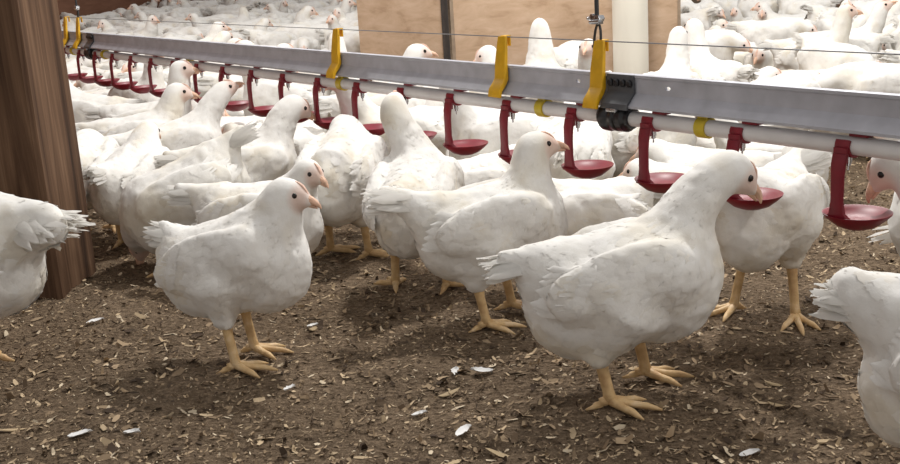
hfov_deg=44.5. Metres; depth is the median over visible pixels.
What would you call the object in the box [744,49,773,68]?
chicken
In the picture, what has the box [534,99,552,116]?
band
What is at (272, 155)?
chicken
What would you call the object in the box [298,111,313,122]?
cup
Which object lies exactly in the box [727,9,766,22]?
chicken
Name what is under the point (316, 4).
chicken
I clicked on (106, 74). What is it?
chicken
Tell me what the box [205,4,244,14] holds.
chicken
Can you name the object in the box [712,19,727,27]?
chicken
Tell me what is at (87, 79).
cup
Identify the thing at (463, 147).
cup
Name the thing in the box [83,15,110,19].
chicken
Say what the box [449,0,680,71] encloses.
plywood panel
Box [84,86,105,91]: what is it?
chicken
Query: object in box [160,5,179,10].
chicken
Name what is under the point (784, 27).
chicken
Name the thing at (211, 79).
chicken
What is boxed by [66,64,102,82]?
chicken
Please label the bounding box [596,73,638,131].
coupling
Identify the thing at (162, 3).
chicken
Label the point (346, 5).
chicken
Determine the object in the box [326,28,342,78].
hanger
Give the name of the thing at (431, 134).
cup
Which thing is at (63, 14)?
chicken
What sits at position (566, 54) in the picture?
chicken
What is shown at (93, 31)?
chicken
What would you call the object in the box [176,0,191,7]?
chicken
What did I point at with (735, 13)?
chicken
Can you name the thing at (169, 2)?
chicken
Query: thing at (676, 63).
chicken
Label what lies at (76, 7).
cable
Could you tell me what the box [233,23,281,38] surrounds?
chicken
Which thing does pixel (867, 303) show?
chicken
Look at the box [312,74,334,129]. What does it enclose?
nipple drinker
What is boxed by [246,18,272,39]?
chicken
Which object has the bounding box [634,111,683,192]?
nipple drinker
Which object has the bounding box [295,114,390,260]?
chicken
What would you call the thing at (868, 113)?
support rail
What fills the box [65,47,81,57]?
chicken
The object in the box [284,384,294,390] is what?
feather
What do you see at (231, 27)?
chicken
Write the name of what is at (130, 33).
chicken
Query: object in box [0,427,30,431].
flake
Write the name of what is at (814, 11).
chicken
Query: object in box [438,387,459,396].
flake
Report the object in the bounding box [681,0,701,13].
chicken
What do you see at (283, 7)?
chicken
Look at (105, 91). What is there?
chicken
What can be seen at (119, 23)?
chicken
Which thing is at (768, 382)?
flake
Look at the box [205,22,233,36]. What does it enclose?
chicken
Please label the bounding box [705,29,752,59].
chicken
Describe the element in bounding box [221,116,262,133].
chicken
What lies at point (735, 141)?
nipple drinker
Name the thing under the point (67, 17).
wire
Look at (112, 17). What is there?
chicken
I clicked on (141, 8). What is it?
chicken
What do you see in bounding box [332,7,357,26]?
chicken
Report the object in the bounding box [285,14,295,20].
chicken
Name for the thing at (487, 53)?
chicken
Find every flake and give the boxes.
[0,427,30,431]
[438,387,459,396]
[446,459,460,463]
[486,448,509,457]
[765,380,781,385]
[767,401,784,406]
[816,439,829,444]
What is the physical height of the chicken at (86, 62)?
0.207 m
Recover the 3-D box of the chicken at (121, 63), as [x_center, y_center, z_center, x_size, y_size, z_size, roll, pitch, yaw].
[-1.682,-0.890,6.066,0.442,0.265,0.194,-16,19,-41]
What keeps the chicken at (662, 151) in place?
on the floor
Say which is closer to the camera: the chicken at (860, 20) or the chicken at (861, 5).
the chicken at (860, 20)
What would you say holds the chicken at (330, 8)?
on the floor
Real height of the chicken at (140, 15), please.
0.344 m
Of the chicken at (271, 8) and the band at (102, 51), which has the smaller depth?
the band at (102, 51)
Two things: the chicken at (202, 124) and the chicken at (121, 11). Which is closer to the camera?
the chicken at (202, 124)
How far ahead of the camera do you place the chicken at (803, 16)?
6.28 m
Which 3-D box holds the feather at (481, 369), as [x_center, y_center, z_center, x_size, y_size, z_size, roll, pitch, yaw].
[0.051,0.226,1.802,0.039,0.008,0.018,0,15,14]
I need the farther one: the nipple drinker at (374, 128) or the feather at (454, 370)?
the nipple drinker at (374, 128)
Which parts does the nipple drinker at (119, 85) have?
arm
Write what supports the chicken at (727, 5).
on the floor
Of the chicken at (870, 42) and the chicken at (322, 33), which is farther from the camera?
the chicken at (322, 33)
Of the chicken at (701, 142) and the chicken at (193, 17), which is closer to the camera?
the chicken at (701, 142)
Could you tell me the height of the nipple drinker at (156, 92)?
0.146 m
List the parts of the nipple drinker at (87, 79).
arm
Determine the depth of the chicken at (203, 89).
4.37 m
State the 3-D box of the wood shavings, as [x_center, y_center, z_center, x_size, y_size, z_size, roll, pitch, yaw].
[-0.007,0.070,2.442,3.380,0.043,2.524,-4,14,0]
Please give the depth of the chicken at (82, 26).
9.13 m
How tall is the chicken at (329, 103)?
0.406 m
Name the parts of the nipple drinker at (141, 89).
arm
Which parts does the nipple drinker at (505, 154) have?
arm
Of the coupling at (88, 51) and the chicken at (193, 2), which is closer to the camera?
the coupling at (88, 51)
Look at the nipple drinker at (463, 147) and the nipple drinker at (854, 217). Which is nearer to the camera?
the nipple drinker at (854, 217)
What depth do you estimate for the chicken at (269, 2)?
11.81 m
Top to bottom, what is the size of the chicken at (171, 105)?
0.344 m
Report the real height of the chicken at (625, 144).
0.289 m
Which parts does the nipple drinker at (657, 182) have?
arm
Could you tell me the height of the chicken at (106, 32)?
0.270 m
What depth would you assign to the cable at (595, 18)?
1.97 m
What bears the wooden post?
on the floor
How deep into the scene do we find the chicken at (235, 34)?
6.98 m
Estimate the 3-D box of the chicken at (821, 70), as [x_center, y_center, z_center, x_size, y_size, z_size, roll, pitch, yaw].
[1.304,-0.520,4.038,0.197,0.195,0.424,-12,17,-30]
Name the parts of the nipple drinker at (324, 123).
arm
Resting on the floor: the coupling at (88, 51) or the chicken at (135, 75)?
the chicken at (135, 75)
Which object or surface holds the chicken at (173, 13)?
on the floor
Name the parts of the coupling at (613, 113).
knob, knob, knob, knob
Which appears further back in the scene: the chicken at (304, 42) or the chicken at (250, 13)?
the chicken at (250, 13)
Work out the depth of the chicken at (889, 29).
4.84 m
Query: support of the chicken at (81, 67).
on the floor
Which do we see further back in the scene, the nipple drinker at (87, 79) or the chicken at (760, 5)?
the chicken at (760, 5)
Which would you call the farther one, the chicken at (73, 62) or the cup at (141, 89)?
the chicken at (73, 62)
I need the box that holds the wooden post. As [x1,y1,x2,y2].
[0,0,95,299]
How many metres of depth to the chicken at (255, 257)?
1.81 m
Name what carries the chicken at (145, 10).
on the floor
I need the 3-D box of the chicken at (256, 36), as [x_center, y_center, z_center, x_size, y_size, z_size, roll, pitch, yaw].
[-1.086,-1.120,6.767,0.423,0.291,0.196,-10,16,-25]
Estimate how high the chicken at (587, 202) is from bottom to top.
0.201 m
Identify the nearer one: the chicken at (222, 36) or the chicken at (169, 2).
the chicken at (222, 36)
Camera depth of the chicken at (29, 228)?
1.81 m
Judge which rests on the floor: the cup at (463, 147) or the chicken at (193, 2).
the chicken at (193, 2)
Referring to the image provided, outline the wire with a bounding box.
[67,17,899,54]
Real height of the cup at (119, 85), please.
0.026 m
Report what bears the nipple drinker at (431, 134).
attached to the pipe
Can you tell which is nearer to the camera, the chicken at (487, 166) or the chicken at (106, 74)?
the chicken at (487, 166)
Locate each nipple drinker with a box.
[64,46,87,80]
[76,47,102,83]
[92,49,119,86]
[109,51,137,89]
[128,53,156,93]
[147,55,165,97]
[193,61,206,102]
[218,64,248,111]
[247,67,273,116]
[278,70,313,122]
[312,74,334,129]
[351,79,384,135]
[397,84,436,139]
[443,89,487,155]
[498,96,525,163]
[561,103,613,178]
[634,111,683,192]
[726,121,783,210]
[822,133,893,230]
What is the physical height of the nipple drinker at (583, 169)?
0.146 m
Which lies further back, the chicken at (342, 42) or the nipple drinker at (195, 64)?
the chicken at (342, 42)
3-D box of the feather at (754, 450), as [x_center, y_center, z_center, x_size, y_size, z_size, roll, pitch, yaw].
[0.405,0.298,1.486,0.033,0.007,0.016,-6,15,-11]
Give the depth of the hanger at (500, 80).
2.20 m
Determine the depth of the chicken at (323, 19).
7.17 m
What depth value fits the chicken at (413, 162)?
2.22 m
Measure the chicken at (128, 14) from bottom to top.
0.324 m
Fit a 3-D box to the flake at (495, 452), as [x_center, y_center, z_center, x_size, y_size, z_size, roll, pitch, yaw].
[0.068,0.307,1.526,0.041,0.013,0.013,2,16,22]
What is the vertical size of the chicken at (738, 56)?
0.201 m
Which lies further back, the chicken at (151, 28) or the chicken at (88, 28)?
the chicken at (88, 28)
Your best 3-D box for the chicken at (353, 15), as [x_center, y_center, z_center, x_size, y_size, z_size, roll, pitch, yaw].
[-0.727,-1.388,7.710,0.495,0.297,0.217,3,16,23]
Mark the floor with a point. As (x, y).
(316, 362)
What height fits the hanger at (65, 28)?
0.121 m
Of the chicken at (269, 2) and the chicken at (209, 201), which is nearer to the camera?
the chicken at (209, 201)
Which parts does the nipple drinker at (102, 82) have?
arm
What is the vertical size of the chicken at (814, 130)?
0.212 m
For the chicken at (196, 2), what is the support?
on the floor
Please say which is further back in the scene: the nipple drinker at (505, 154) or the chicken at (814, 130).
the chicken at (814, 130)
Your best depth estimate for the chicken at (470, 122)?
2.78 m
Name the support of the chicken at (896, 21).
on the floor
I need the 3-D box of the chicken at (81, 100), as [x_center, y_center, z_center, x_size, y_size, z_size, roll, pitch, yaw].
[-1.241,-0.410,3.829,0.433,0.396,0.204,1,15,17]
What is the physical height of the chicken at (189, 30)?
0.292 m
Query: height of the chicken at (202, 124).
0.355 m
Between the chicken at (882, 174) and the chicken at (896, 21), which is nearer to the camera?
the chicken at (882, 174)
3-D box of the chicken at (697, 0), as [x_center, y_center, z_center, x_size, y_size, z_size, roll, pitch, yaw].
[1.550,-1.378,7.083,0.342,0.319,0.187,-2,15,7]
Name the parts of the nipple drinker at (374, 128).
arm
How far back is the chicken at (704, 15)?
5.79 m
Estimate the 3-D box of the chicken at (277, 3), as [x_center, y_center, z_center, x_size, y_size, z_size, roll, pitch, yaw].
[-1.648,-2.188,11.069,0.207,0.283,0.472,3,16,25]
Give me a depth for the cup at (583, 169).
2.08 m
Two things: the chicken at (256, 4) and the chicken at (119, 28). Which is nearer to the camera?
the chicken at (119, 28)
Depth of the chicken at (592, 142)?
2.53 m
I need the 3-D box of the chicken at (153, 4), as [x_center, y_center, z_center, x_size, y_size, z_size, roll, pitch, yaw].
[-3.366,-2.400,12.142,0.435,0.360,0.206,2,16,22]
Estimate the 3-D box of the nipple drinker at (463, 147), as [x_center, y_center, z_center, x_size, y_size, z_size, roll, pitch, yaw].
[0.031,-0.240,2.392,0.100,0.146,0.100,-13,17,-34]
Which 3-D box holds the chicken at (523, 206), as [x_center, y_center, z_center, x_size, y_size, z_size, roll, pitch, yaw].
[0.035,0.000,2.021,0.392,0.351,0.194,-5,14,-6]
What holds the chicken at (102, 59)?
on the floor
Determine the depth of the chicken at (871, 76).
3.18 m
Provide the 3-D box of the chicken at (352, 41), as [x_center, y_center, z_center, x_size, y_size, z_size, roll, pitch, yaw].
[-0.527,-0.933,5.907,0.212,0.290,0.484,-15,18,-38]
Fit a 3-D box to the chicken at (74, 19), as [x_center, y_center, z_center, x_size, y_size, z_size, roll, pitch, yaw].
[-3.348,-1.699,9.541,0.497,0.298,0.218,-1,15,9]
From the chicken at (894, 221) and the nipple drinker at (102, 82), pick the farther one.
the nipple drinker at (102, 82)
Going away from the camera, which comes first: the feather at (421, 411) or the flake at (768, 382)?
the feather at (421, 411)
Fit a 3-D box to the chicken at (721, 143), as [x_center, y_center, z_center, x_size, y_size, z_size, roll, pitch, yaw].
[0.833,-0.203,2.825,0.406,0.240,0.195,2,15,19]
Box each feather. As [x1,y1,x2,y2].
[67,429,92,437]
[86,317,104,323]
[123,428,140,433]
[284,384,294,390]
[307,322,317,326]
[411,410,427,416]
[451,366,458,374]
[455,424,471,435]
[470,367,492,371]
[739,448,760,456]
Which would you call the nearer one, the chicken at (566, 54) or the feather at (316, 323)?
the feather at (316, 323)
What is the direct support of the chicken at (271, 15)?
on the floor
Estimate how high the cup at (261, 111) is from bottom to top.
0.026 m
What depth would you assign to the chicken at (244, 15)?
8.30 m
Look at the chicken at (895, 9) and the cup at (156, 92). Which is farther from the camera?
the chicken at (895, 9)
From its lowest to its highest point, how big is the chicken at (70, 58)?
0.208 m
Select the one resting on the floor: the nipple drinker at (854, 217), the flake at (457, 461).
the flake at (457, 461)
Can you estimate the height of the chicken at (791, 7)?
0.358 m
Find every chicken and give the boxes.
[0,192,95,361]
[60,12,88,26]
[60,18,87,27]
[60,23,87,30]
[61,18,75,30]
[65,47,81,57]
[66,50,113,61]
[66,58,97,67]
[66,59,82,67]
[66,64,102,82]
[69,80,146,122]
[73,73,107,90]
[75,83,199,136]
[76,128,119,233]
[80,29,101,32]
[80,58,114,62]
[80,66,109,72]
[82,60,201,119]
[82,121,168,247]
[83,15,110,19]
[84,25,120,29]
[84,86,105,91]
[86,11,120,17]
[86,20,118,26]
[91,17,128,21]
[92,89,109,94]
[96,63,116,69]
[97,19,121,31]
[99,31,117,33]
[100,26,130,30]
[101,69,122,78]
[104,52,144,68]
[105,79,244,150]
[106,55,166,101]
[113,8,125,17]
[114,16,148,25]
[115,60,207,78]
[116,15,159,36]
[118,32,134,35]
[119,62,143,70]
[119,120,260,277]
[121,21,173,35]
[123,63,143,72]
[124,9,133,20]
[127,4,169,16]
[134,12,147,22]
[134,12,159,20]
[138,6,169,10]
[141,177,321,378]
[142,9,167,12]
[146,0,159,7]
[154,94,315,182]
[156,32,182,37]
[158,1,176,7]
[159,14,184,26]
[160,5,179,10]
[161,158,328,253]
[162,26,203,37]
[163,22,231,68]
[163,34,202,39]
[163,38,241,96]
[165,11,185,16]
[167,0,180,5]
[169,6,203,12]
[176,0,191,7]
[176,20,211,27]
[181,24,211,37]
[183,11,202,17]
[183,14,236,20]
[185,13,207,26]
[188,0,223,5]
[191,99,265,127]
[192,4,217,16]
[196,2,224,5]
[197,43,293,100]
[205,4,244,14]
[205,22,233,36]
[209,7,250,22]
[211,31,232,42]
[216,5,253,14]
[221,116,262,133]
[222,0,238,5]
[226,110,243,116]
[227,0,237,4]
[228,17,279,27]
[228,26,244,29]
[231,32,245,39]
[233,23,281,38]
[234,0,260,8]
[235,12,260,16]
[235,40,331,117]
[238,28,296,45]
[245,0,277,7]
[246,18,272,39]
[249,6,278,13]
[256,13,282,18]
[261,1,272,5]
[263,4,297,16]
[265,0,289,13]
[273,0,300,6]
[274,23,327,44]
[275,17,293,22]
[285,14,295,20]
[288,1,328,11]
[289,36,320,49]
[293,16,327,24]
[293,119,327,155]
[294,6,320,21]
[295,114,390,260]
[299,0,342,10]
[309,44,438,116]
[310,0,356,17]
[315,29,344,47]
[319,0,356,11]
[319,33,359,116]
[319,76,446,155]
[320,12,357,19]
[325,31,360,52]
[326,15,358,32]
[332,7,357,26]
[361,131,569,334]
[362,90,464,294]
[423,45,510,96]
[425,100,448,155]
[439,87,554,159]
[457,144,515,185]
[476,150,762,419]
[524,18,563,102]
[535,101,615,179]
[552,176,664,235]
[553,40,581,68]
[577,39,611,106]
[611,110,696,176]
[618,158,692,205]
[629,139,781,167]
[644,26,699,89]
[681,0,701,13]
[681,6,721,30]
[683,18,759,81]
[694,2,725,22]
[695,66,781,117]
[696,125,771,148]
[697,0,713,2]
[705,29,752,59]
[709,25,722,29]
[710,146,831,335]
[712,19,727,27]
[714,0,737,20]
[714,118,832,182]
[725,17,817,44]
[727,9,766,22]
[729,7,752,21]
[733,52,749,64]
[737,0,778,17]
[738,70,820,130]
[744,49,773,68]
[750,2,805,19]
[756,4,862,69]
[772,15,805,18]
[777,0,840,14]
[781,69,827,73]
[790,32,875,70]
[800,4,837,20]
[804,0,897,51]
[807,31,896,57]
[808,129,848,134]
[809,267,899,447]
[814,0,854,30]
[816,61,899,161]
[851,0,882,17]
[851,10,872,28]
[866,157,899,202]
[866,225,892,244]
[873,49,899,63]
[874,136,899,256]
[882,23,896,33]
[882,43,892,50]
[884,0,899,26]
[889,14,899,50]
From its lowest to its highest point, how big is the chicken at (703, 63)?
0.403 m
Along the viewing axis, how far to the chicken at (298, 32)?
6.91 m
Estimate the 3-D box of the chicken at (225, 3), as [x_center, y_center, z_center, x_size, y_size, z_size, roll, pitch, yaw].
[-2.526,-2.650,12.870,0.218,0.382,0.462,1,15,18]
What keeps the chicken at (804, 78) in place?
on the floor
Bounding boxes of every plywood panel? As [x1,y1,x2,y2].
[356,0,450,80]
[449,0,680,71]
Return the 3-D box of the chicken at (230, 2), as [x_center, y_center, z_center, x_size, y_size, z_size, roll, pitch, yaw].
[-2.224,-2.335,11.702,0.340,0.319,0.186,-13,17,-32]
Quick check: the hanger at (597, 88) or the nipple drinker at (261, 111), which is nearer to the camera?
the hanger at (597, 88)
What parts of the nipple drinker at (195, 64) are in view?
arm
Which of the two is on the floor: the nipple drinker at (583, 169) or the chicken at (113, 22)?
the chicken at (113, 22)
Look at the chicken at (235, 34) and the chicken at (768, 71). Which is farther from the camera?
the chicken at (235, 34)
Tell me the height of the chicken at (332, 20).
0.342 m
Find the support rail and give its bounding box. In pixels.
[62,30,899,138]
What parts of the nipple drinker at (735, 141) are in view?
arm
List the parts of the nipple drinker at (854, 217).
arm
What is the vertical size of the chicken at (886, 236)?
0.190 m
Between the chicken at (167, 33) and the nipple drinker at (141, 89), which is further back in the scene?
the chicken at (167, 33)
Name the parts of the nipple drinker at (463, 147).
arm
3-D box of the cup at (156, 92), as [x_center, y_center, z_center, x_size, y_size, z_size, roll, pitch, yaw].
[-0.989,-0.478,3.803,0.100,0.026,0.100,-13,17,-34]
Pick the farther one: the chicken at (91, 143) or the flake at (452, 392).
the chicken at (91, 143)
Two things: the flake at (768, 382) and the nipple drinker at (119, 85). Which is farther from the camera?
the nipple drinker at (119, 85)
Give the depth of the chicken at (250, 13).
9.20 m
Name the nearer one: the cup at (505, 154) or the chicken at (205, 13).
the cup at (505, 154)
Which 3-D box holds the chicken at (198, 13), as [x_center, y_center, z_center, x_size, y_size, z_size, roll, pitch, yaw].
[-2.403,-1.915,10.215,0.195,0.267,0.445,-1,15,9]
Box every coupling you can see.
[84,33,97,59]
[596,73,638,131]
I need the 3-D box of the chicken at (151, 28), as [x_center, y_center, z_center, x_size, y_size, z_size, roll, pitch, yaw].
[-2.049,-1.240,7.280,0.454,0.380,0.215,10,19,41]
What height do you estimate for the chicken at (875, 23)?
0.372 m
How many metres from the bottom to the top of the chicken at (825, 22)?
0.330 m
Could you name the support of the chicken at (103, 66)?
on the floor
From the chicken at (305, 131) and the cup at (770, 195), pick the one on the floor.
the chicken at (305, 131)
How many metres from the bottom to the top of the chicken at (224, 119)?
0.251 m
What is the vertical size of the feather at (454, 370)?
0.006 m
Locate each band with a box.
[100,50,107,58]
[335,76,348,90]
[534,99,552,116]
[693,116,714,138]
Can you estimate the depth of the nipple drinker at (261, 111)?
3.15 m
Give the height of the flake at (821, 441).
0.009 m
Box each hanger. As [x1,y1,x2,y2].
[63,16,69,46]
[73,17,82,48]
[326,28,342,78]
[488,35,510,97]
[582,39,608,108]
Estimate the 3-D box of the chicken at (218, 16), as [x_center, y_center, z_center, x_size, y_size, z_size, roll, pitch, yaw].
[-1.840,-1.545,8.582,0.499,0.299,0.218,-8,15,-17]
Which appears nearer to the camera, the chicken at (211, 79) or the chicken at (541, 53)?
the chicken at (541, 53)
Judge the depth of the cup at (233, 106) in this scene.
3.31 m
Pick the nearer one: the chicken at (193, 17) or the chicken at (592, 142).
the chicken at (592, 142)
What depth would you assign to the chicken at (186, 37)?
6.75 m
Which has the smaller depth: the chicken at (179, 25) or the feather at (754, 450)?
the feather at (754, 450)
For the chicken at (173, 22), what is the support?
on the floor
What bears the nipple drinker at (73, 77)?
attached to the pipe
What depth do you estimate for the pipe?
2.04 m
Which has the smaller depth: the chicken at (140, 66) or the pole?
the pole
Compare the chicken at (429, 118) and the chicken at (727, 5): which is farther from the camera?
the chicken at (727, 5)
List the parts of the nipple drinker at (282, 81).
arm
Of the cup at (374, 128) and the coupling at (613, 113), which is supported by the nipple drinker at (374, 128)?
the cup at (374, 128)
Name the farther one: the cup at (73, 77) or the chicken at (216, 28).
the chicken at (216, 28)
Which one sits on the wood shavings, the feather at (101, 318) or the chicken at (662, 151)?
the feather at (101, 318)
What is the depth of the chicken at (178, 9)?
10.49 m
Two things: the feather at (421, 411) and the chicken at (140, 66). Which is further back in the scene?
the chicken at (140, 66)
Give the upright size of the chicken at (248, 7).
0.312 m
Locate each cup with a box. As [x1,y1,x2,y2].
[68,73,87,80]
[78,76,102,83]
[93,78,119,86]
[110,81,137,89]
[129,85,156,93]
[149,88,165,97]
[225,100,248,111]
[248,105,273,116]
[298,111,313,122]
[313,117,334,129]
[363,123,384,135]
[423,131,436,139]
[443,139,487,155]
[498,149,513,163]
[561,159,613,178]
[634,172,683,192]
[727,187,783,210]
[822,204,893,230]
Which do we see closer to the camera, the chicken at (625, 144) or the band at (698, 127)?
the band at (698, 127)
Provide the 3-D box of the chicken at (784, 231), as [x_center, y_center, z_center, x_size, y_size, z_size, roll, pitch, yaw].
[0.569,0.011,1.971,0.222,0.292,0.401,7,18,37]
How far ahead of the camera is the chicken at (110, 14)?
11.10 m
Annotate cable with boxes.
[74,0,79,19]
[586,0,604,44]
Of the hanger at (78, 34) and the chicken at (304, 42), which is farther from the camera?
the chicken at (304, 42)
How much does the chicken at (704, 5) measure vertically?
0.275 m
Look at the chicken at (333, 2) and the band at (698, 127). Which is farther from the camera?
the chicken at (333, 2)
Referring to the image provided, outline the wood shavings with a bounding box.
[0,137,899,463]
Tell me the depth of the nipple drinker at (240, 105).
3.30 m
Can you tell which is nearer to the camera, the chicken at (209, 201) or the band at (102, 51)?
the chicken at (209, 201)
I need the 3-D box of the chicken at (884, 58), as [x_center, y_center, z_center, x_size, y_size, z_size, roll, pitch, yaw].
[1.494,-0.434,3.444,0.452,0.311,0.209,-10,16,-23]
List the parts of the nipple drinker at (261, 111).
arm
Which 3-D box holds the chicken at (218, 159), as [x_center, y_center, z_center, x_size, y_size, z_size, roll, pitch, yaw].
[-0.594,-0.072,2.541,0.343,0.342,0.221,-7,15,-12]
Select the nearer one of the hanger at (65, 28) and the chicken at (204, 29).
the hanger at (65, 28)
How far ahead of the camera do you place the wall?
11.50 m
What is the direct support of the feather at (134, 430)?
on the floor
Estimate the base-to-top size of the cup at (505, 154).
0.026 m
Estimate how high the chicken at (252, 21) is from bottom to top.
0.291 m
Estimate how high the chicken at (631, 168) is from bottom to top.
0.189 m
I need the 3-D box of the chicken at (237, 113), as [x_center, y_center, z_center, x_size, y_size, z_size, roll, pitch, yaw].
[-0.788,-0.408,4.119,0.192,0.186,0.397,2,15,20]
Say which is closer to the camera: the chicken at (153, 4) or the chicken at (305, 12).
the chicken at (305, 12)
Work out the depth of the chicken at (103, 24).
7.87 m
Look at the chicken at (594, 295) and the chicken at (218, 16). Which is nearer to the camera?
the chicken at (594, 295)
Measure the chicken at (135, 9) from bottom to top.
0.362 m
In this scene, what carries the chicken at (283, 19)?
on the floor
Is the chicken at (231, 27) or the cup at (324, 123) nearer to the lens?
the cup at (324, 123)
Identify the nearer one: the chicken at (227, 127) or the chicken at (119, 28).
the chicken at (227, 127)
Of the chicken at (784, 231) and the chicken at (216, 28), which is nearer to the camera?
the chicken at (784, 231)
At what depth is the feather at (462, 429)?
1.60 m
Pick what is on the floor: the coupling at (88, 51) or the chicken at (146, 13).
the chicken at (146, 13)
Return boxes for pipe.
[64,46,899,160]
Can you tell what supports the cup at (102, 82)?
on the nipple drinker at (102, 82)
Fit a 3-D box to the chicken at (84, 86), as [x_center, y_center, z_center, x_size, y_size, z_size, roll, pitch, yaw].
[-1.553,-0.625,5.080,0.435,0.216,0.216,5,17,30]
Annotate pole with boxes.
[612,0,648,73]
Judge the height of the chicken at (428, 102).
0.267 m
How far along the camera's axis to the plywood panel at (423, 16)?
4.82 m
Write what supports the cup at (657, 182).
on the nipple drinker at (657, 182)
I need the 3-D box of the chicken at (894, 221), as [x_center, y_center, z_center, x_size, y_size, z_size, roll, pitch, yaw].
[0.903,-0.029,1.866,0.451,0.383,0.204,0,15,12]
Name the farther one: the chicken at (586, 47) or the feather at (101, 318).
the chicken at (586, 47)
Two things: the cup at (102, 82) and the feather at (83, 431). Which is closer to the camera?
the feather at (83, 431)
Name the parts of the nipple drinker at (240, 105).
arm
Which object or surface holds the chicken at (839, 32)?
on the floor
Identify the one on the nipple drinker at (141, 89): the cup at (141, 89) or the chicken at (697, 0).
the cup at (141, 89)
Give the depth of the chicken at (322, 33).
6.13 m
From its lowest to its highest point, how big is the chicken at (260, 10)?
0.270 m
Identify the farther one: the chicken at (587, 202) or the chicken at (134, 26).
the chicken at (134, 26)
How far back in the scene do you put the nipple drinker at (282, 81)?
2.99 m
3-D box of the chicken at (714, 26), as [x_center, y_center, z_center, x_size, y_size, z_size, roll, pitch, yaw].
[1.356,-0.928,5.578,0.211,0.212,0.427,-1,15,9]
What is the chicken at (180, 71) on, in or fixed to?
on the floor
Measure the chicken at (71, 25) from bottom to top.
0.350 m
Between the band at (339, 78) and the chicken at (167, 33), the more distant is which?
the chicken at (167, 33)
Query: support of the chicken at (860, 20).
on the floor
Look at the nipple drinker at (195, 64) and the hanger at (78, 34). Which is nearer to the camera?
the nipple drinker at (195, 64)
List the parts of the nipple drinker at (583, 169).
arm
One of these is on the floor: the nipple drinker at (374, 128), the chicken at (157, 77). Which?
the chicken at (157, 77)
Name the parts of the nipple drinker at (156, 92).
arm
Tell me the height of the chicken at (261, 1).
0.289 m
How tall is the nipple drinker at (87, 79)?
0.146 m
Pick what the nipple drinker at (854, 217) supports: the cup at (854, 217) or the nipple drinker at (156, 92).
the cup at (854, 217)
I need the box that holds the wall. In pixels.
[57,0,161,19]
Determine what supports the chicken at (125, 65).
on the floor
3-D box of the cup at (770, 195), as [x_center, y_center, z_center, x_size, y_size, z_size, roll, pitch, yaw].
[0.490,-0.050,1.786,0.100,0.026,0.100,-13,17,-34]
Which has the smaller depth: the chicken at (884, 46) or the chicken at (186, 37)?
the chicken at (884, 46)
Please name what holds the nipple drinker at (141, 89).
attached to the pipe
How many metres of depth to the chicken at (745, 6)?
6.86 m
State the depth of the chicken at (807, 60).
4.07 m
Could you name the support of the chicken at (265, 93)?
on the floor
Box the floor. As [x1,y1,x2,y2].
[0,0,899,463]
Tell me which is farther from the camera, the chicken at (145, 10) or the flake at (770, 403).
the chicken at (145, 10)
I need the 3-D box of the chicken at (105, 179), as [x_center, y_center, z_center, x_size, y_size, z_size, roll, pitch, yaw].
[-0.798,-0.107,2.740,0.190,0.300,0.364,-2,15,8]

